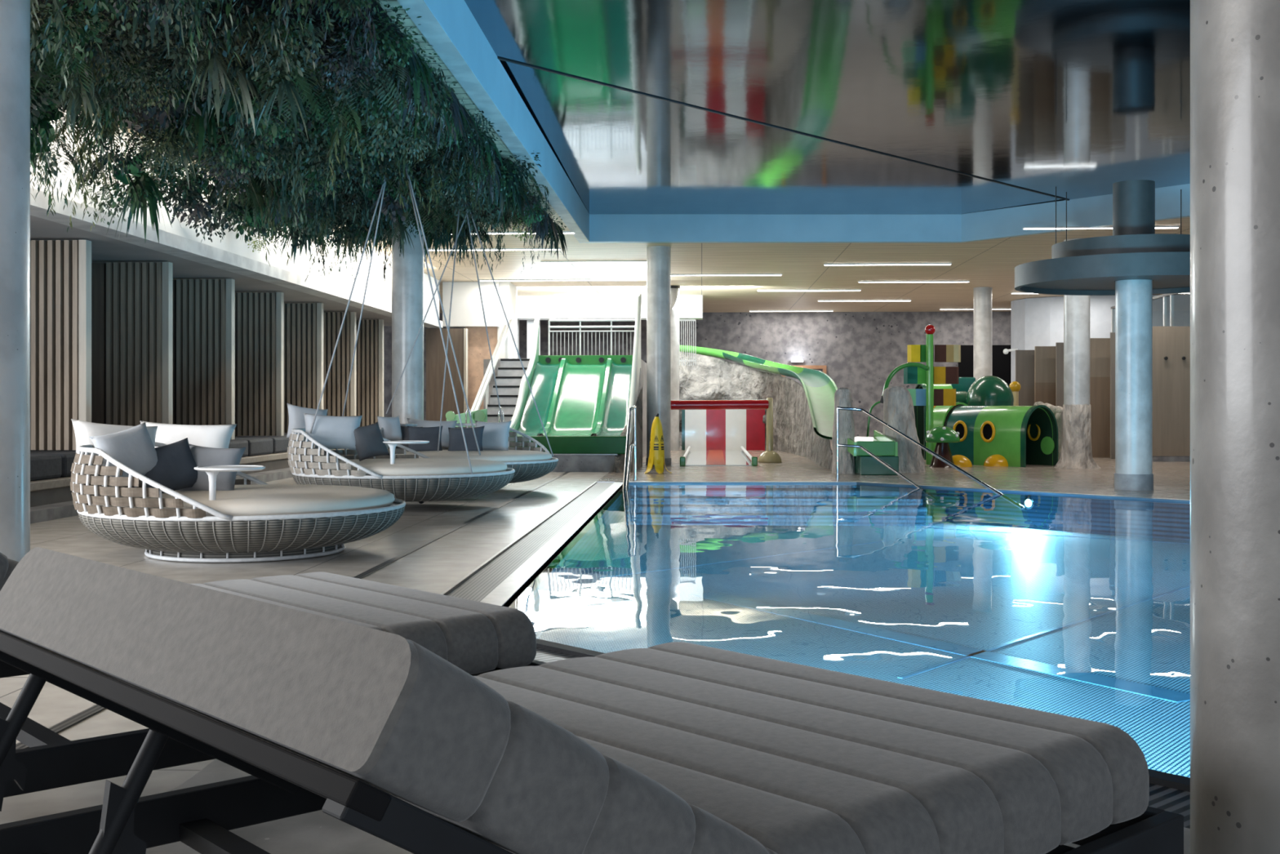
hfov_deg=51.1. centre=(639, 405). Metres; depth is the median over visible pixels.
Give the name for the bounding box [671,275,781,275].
diffuser
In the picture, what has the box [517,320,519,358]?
wall
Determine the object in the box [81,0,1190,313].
ceiling
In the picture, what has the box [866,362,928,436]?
pipe
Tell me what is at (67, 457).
cushion
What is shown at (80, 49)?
leaf plant
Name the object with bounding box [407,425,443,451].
cushion
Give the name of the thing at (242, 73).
frond
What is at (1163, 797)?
gutter
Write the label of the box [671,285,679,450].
concrete column
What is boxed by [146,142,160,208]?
trailing plant
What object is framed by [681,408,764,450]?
striped panel
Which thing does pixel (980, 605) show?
swimming pool
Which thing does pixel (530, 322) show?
pier
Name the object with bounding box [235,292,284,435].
slatted screen
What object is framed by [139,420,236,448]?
cushion
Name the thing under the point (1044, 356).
panel
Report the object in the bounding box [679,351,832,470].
rock wall
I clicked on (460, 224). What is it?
trailing plant
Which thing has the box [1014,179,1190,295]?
canopy
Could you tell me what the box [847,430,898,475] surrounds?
box
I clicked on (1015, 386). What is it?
post
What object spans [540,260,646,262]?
ceiling light strip
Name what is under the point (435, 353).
door
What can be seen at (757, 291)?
diffuser
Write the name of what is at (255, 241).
fern
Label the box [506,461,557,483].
base
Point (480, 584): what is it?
pool edge
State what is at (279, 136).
leaf plant
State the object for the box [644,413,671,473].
sign
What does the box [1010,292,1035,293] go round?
ceiling light strip
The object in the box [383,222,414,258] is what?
frond
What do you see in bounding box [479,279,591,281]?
ceiling light strip
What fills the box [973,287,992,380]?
concrete column
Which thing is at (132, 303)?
slatted screen
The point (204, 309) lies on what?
slatted screen
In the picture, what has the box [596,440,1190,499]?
floor
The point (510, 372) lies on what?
stair
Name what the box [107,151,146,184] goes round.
leaf plant
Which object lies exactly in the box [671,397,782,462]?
beam
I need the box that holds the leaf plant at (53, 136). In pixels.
[30,115,56,153]
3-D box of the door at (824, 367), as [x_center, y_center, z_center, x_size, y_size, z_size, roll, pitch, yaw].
[4.629,-0.060,37.768,1.258,2.120,0.100,0,0,3]
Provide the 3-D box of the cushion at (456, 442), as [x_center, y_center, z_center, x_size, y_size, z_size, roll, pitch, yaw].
[-2.047,0.418,15.698,0.457,0.351,0.189,0,0,7]
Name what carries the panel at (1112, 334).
on the floor at (1171, 479)
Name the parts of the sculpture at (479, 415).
grab handle, grab handle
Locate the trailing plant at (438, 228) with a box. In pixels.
[424,218,442,268]
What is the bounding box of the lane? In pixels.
[680,445,757,466]
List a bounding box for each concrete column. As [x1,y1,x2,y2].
[0,0,30,561]
[391,216,423,423]
[645,245,671,465]
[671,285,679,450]
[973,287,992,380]
[1053,238,1101,468]
[1114,279,1153,490]
[1190,0,1279,853]
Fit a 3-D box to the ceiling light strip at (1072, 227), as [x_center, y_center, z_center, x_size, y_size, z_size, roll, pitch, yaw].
[6.789,-2.614,19.713,2.259,0.031,0.075,0,0,3]
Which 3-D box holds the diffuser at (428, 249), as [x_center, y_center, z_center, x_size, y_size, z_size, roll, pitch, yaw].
[-2.478,-2.604,22.468,2.268,0.012,0.060,0,0,3]
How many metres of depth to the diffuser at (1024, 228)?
19.72 m
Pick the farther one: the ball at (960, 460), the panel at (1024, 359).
the panel at (1024, 359)
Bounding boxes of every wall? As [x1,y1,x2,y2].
[30,107,439,319]
[30,215,391,325]
[383,311,1010,440]
[442,281,517,359]
[465,326,497,410]
[505,482,1190,638]
[517,295,702,319]
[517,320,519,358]
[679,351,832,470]
[1010,294,1190,382]
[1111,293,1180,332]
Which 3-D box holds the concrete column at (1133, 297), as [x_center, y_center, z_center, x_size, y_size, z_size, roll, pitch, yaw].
[5.851,-0.815,15.850,0.438,3.630,0.438,0,0,3]
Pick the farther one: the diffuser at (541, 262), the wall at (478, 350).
the wall at (478, 350)
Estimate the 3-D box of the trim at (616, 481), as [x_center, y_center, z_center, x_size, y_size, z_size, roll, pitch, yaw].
[6.180,1.048,13.313,15.339,0.104,2.147,0,0,40]
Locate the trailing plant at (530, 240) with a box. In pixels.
[520,227,535,275]
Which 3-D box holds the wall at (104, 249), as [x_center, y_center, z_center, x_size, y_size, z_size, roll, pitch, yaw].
[-5.808,-1.700,18.535,1.900,0.060,19.500,0,0,3]
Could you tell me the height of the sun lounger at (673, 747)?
0.768 m
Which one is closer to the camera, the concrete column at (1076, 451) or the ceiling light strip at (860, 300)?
the concrete column at (1076, 451)
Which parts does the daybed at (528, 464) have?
rail, mattress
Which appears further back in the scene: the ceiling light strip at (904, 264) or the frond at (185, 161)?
the ceiling light strip at (904, 264)
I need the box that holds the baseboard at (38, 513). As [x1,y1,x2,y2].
[30,467,293,523]
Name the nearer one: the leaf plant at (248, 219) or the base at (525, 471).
the leaf plant at (248, 219)
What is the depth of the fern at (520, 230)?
17.38 m
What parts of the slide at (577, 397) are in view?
trim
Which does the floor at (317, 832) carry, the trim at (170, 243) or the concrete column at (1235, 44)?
the concrete column at (1235, 44)
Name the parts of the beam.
post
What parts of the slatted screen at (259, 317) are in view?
post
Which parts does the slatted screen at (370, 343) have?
post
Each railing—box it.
[548,319,635,355]
[679,319,696,365]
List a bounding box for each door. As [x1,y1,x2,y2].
[426,328,463,421]
[781,365,826,377]
[958,345,1010,385]
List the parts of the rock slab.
leg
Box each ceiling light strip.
[424,248,560,250]
[471,231,575,234]
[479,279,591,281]
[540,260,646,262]
[671,273,782,275]
[749,310,833,311]
[757,289,861,291]
[817,299,911,301]
[823,262,951,265]
[857,280,969,283]
[939,308,1010,310]
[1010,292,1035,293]
[1022,226,1179,229]
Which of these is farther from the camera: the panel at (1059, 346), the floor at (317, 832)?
the panel at (1059, 346)
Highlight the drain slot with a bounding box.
[15,471,570,749]
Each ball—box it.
[951,454,972,466]
[983,453,1008,466]
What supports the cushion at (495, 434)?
on the daybed at (528, 464)
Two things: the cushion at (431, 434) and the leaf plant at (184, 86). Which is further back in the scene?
the cushion at (431, 434)
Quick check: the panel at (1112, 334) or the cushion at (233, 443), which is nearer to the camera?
the cushion at (233, 443)
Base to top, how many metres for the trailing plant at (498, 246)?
0.596 m
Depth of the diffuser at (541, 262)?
24.39 m
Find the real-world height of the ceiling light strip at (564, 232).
0.031 m
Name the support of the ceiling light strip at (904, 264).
attached to the ceiling at (991, 263)
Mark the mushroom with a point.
(942, 436)
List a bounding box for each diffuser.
[428,248,559,250]
[472,232,573,234]
[480,280,590,281]
[541,262,646,262]
[554,295,592,296]
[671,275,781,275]
[750,311,832,311]
[757,290,860,291]
[824,264,951,265]
[858,281,968,283]
[884,300,910,301]
[1023,227,1177,229]
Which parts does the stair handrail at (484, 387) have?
post, post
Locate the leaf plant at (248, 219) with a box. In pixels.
[238,206,266,228]
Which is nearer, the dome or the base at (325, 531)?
the base at (325, 531)
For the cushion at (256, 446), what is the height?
0.220 m
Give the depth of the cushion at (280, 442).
19.04 m
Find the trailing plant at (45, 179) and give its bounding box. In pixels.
[35,124,67,205]
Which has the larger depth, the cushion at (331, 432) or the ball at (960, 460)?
the ball at (960, 460)
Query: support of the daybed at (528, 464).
hanging from the ceiling at (991, 263)
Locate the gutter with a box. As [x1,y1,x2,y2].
[533,647,1190,828]
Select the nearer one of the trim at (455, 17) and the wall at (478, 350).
the trim at (455, 17)
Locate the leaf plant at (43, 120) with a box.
[30,89,62,128]
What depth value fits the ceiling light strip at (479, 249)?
22.44 m
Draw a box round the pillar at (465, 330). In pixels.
[463,328,467,413]
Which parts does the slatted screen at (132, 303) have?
post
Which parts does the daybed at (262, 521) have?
rail, table stem, mattress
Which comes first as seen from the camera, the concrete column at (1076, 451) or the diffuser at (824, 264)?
the concrete column at (1076, 451)
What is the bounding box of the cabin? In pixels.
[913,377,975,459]
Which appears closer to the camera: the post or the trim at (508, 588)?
the trim at (508, 588)
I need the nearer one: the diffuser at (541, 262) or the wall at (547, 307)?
the diffuser at (541, 262)
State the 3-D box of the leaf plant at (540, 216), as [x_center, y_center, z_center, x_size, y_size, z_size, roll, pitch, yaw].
[-1.366,-2.309,16.372,0.310,0.265,0.202,0,0,33]
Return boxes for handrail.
[471,319,512,411]
[622,405,636,488]
[835,406,1003,494]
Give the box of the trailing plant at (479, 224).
[471,223,493,271]
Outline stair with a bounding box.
[487,358,529,422]
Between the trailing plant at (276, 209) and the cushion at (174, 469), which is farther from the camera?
the trailing plant at (276, 209)
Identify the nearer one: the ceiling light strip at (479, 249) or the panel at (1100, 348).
the ceiling light strip at (479, 249)
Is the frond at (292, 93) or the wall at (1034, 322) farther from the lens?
the wall at (1034, 322)
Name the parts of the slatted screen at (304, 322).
post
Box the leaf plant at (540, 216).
[523,205,542,226]
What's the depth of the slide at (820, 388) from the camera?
26.55 m
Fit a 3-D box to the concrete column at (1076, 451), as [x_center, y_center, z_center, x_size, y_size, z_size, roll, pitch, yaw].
[6.969,-0.815,21.298,0.704,3.630,0.700,0,0,3]
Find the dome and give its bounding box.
[965,375,1013,405]
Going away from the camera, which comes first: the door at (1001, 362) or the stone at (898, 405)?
the stone at (898, 405)
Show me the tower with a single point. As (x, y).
(916, 353)
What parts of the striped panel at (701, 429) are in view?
stripe panel, stripe panel, stripe panel, stripe panel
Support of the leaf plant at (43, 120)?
attached to the foliage
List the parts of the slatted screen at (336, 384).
post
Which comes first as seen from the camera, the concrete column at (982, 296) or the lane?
the lane
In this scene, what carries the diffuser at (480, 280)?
attached to the ceiling light strip at (480, 280)
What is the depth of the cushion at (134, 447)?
8.70 m
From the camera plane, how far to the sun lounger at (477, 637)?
3.47 m
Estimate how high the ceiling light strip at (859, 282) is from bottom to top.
0.031 m
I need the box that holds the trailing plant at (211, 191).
[200,191,226,242]
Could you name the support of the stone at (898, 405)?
on the floor at (1171, 479)
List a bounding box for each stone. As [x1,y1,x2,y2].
[831,387,854,473]
[882,386,925,472]
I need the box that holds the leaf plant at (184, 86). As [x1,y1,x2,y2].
[149,52,189,93]
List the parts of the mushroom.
stem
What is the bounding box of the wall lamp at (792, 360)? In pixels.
[791,359,803,362]
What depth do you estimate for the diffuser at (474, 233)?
20.30 m
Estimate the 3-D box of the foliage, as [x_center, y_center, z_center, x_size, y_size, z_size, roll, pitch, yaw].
[-3.065,-2.149,11.893,4.024,1.758,13.778,0,0,3]
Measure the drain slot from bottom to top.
0.006 m
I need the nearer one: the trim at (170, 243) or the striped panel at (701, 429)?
the trim at (170, 243)
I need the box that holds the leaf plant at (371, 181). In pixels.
[360,177,388,199]
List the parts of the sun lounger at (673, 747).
rail, rail, rail, mattress, rail, seat mattress, rail, foot rail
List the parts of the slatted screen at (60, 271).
post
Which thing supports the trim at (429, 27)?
attached to the ceiling at (991, 263)
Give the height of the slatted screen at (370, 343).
2.100 m
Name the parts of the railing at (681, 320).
rail, rail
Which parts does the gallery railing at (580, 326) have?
rail, rail, rail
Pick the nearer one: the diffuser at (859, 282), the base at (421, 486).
the base at (421, 486)
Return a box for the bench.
[30,432,358,506]
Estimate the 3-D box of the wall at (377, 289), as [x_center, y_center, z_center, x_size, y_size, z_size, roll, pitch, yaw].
[-4.829,-2.155,18.490,0.300,0.990,19.500,0,0,3]
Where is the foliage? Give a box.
[30,0,568,282]
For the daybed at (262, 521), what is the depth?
8.29 m
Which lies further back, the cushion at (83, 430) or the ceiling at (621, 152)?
the ceiling at (621, 152)
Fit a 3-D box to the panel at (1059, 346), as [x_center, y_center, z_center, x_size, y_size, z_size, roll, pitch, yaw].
[8.313,-0.112,26.200,0.318,2.224,0.050,0,0,0]
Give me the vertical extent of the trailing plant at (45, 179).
0.596 m
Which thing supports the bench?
on the baseboard at (38, 513)
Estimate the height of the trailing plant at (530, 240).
0.658 m
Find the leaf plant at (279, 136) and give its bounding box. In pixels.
[248,111,286,143]
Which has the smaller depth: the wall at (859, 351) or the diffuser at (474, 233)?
the diffuser at (474, 233)
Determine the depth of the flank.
21.31 m
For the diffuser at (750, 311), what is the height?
0.012 m
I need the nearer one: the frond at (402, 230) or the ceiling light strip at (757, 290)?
the frond at (402, 230)
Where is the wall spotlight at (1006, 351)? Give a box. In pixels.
[1003,348,1017,354]
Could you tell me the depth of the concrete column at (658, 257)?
22.13 m
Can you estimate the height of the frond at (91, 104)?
0.386 m
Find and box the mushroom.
[924,426,959,467]
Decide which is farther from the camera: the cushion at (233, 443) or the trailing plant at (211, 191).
the cushion at (233, 443)
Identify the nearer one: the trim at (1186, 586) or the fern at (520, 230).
the trim at (1186, 586)
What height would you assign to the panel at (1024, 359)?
2.127 m
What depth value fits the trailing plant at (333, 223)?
16.36 m
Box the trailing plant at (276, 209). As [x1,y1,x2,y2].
[265,208,281,253]
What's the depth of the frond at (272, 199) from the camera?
12.79 m
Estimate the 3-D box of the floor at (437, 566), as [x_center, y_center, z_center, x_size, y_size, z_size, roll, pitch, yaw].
[-5.763,1.000,20.285,10.630,0.001,52.000,0,0,3]
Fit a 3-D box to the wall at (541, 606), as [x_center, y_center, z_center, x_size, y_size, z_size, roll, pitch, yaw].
[3.511,1.210,8.871,10.135,0.420,17.602,0,0,-41]
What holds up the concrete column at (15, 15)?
on the floor at (437, 566)
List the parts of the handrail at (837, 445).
post, rail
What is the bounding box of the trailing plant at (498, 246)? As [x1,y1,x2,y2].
[490,225,504,269]
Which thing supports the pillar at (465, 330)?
on the floor at (437, 566)
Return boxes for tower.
[903,324,960,464]
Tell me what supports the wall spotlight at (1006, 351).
attached to the wall at (1034, 322)
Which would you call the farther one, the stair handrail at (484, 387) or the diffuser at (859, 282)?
the diffuser at (859, 282)
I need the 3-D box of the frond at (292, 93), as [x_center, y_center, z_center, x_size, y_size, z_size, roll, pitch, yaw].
[-2.239,-1.857,8.351,0.334,0.386,0.414,0,0,-17]
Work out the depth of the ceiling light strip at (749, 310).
37.11 m
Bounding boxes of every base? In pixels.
[78,502,404,553]
[292,470,514,502]
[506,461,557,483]
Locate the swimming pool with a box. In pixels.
[537,556,1190,777]
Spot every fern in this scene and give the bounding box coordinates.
[246,235,273,252]
[511,219,535,241]
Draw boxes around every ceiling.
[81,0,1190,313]
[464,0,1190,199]
[499,59,1064,213]
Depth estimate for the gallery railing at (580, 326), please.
24.61 m
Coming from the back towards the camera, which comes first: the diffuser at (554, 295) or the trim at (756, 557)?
the diffuser at (554, 295)
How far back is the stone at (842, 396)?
19.53 m
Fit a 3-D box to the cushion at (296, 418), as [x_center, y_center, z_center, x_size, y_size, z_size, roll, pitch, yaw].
[-3.320,0.181,13.351,0.488,0.403,0.194,0,0,-40]
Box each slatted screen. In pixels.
[30,240,91,449]
[91,262,173,426]
[173,279,235,439]
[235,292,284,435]
[284,302,323,432]
[323,311,356,416]
[356,319,383,426]
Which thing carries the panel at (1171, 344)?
on the floor at (1171, 479)
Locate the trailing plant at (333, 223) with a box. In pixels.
[333,222,342,255]
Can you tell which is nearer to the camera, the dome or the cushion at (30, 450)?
the cushion at (30, 450)
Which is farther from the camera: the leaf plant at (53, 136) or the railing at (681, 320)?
the railing at (681, 320)
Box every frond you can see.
[42,73,108,140]
[159,136,195,188]
[183,53,250,126]
[207,65,271,135]
[253,76,308,140]
[261,190,298,231]
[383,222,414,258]
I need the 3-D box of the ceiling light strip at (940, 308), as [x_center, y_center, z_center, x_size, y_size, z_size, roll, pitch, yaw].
[9.184,-2.614,36.428,2.022,0.031,0.075,0,0,3]
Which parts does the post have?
post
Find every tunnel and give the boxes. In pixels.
[933,402,1057,466]
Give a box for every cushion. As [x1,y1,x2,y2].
[30,449,75,450]
[30,450,75,477]
[30,454,61,480]
[71,418,157,465]
[88,422,157,486]
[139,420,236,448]
[143,437,197,493]
[176,444,245,490]
[228,440,248,457]
[230,438,273,456]
[235,435,288,453]
[286,403,328,437]
[302,413,362,450]
[353,422,390,461]
[377,415,402,440]
[395,425,408,448]
[407,417,457,447]
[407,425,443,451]
[448,425,484,450]
[475,420,511,450]
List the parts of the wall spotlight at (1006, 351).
arm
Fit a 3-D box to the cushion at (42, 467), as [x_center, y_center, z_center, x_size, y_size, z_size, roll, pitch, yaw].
[-5.876,0.570,12.031,0.920,0.220,0.990,0,0,3]
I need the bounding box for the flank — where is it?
[614,386,642,472]
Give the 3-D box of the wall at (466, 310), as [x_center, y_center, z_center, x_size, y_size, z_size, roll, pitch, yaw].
[-3.467,-0.820,29.114,1.410,3.640,1.350,0,0,3]
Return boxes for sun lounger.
[0,546,1183,853]
[0,551,546,797]
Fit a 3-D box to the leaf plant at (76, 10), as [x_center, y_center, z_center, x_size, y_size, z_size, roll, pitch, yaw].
[-3.260,-2.204,7.731,0.308,0.263,0.262,0,0,-36]
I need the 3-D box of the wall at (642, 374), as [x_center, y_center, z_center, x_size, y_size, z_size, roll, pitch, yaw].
[-1.252,0.070,29.488,2.950,1.860,9.000,0,0,3]
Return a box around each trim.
[30,187,443,328]
[396,0,589,243]
[423,0,1190,243]
[440,480,622,608]
[497,57,1069,200]
[536,638,1190,791]
[598,556,763,577]
[616,480,1190,500]
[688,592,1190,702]
[897,585,1190,678]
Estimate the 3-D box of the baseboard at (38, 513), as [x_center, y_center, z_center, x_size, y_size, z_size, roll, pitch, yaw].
[-5.462,0.950,16.267,1.100,0.100,24.000,0,0,3]
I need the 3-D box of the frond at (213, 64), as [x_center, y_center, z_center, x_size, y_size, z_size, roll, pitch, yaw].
[-2.456,-1.851,7.804,0.297,0.397,0.320,0,0,13]
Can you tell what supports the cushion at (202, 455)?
on the daybed at (262, 521)
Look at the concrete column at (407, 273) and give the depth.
17.23 m
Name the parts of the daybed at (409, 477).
rail, table stem, mattress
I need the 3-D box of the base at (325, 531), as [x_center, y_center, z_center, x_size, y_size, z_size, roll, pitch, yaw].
[-2.675,0.818,9.100,2.121,0.248,2.121,0,0,3]
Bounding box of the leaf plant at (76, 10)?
[48,0,103,39]
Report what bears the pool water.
in the wall at (541, 606)
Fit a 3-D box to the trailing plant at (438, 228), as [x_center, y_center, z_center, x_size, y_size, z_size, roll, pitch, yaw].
[-2.647,-2.071,17.206,0.134,0.658,0.316,0,0,35]
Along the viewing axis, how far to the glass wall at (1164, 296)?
26.82 m
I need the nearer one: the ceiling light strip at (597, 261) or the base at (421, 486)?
the base at (421, 486)
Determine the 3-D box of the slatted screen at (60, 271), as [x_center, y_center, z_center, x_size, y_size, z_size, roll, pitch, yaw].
[-6.192,-0.600,13.450,1.338,2.100,0.145,0,0,3]
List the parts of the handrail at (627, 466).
rail, post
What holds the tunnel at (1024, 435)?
on the floor at (1171, 479)
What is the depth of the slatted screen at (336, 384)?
23.72 m
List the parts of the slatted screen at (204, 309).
post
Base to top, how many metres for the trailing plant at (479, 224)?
0.658 m
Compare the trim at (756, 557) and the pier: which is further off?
the pier
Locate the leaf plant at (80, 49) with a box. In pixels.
[36,35,84,75]
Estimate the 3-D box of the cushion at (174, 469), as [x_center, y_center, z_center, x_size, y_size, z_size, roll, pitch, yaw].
[-3.152,0.422,8.949,0.200,0.402,0.496,0,0,41]
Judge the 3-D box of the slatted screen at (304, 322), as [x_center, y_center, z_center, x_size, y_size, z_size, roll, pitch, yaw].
[-5.814,-0.600,21.721,1.338,2.100,0.145,0,0,3]
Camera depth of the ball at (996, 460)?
21.85 m
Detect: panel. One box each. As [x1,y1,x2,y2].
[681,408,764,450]
[1015,350,1034,405]
[1034,346,1055,405]
[1055,342,1063,407]
[1089,337,1110,457]
[1110,332,1115,458]
[1152,326,1190,461]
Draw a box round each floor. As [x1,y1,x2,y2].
[0,471,608,824]
[145,759,1190,853]
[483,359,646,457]
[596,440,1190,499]
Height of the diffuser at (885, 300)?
0.012 m
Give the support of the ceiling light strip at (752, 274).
attached to the ceiling at (991, 263)
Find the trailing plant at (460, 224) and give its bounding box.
[451,224,473,266]
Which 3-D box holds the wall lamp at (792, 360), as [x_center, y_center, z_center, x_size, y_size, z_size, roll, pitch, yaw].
[4.435,-1.248,37.757,0.340,0.080,0.120,0,0,3]
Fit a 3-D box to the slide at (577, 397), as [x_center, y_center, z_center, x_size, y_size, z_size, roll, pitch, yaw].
[-1.005,-0.490,21.989,1.910,2.981,3.960,0,0,3]
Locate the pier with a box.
[527,320,540,358]
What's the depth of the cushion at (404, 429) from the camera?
16.09 m
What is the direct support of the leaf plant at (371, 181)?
attached to the foliage
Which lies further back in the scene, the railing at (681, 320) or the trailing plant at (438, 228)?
the railing at (681, 320)
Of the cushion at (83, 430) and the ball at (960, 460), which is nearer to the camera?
the cushion at (83, 430)
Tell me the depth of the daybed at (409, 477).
12.30 m
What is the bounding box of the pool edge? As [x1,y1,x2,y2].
[446,482,613,601]
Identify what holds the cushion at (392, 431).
on the daybed at (528, 464)
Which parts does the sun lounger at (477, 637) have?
mattress, rail, rail, seat mattress, foot rail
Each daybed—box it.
[70,441,405,562]
[287,155,515,503]
[379,195,558,483]
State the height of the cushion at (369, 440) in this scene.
0.374 m
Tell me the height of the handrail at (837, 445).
1.148 m
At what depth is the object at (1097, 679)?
7.68 m
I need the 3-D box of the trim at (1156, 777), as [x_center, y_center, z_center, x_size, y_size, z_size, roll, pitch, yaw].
[2.346,1.057,2.538,0.070,0.126,9.622,0,0,-42]
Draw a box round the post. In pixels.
[1008,381,1021,405]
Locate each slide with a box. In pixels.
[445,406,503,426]
[509,293,641,471]
[680,345,837,439]
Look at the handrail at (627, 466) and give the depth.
17.26 m
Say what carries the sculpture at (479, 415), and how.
on the floor at (437, 566)
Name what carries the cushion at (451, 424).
on the daybed at (528, 464)

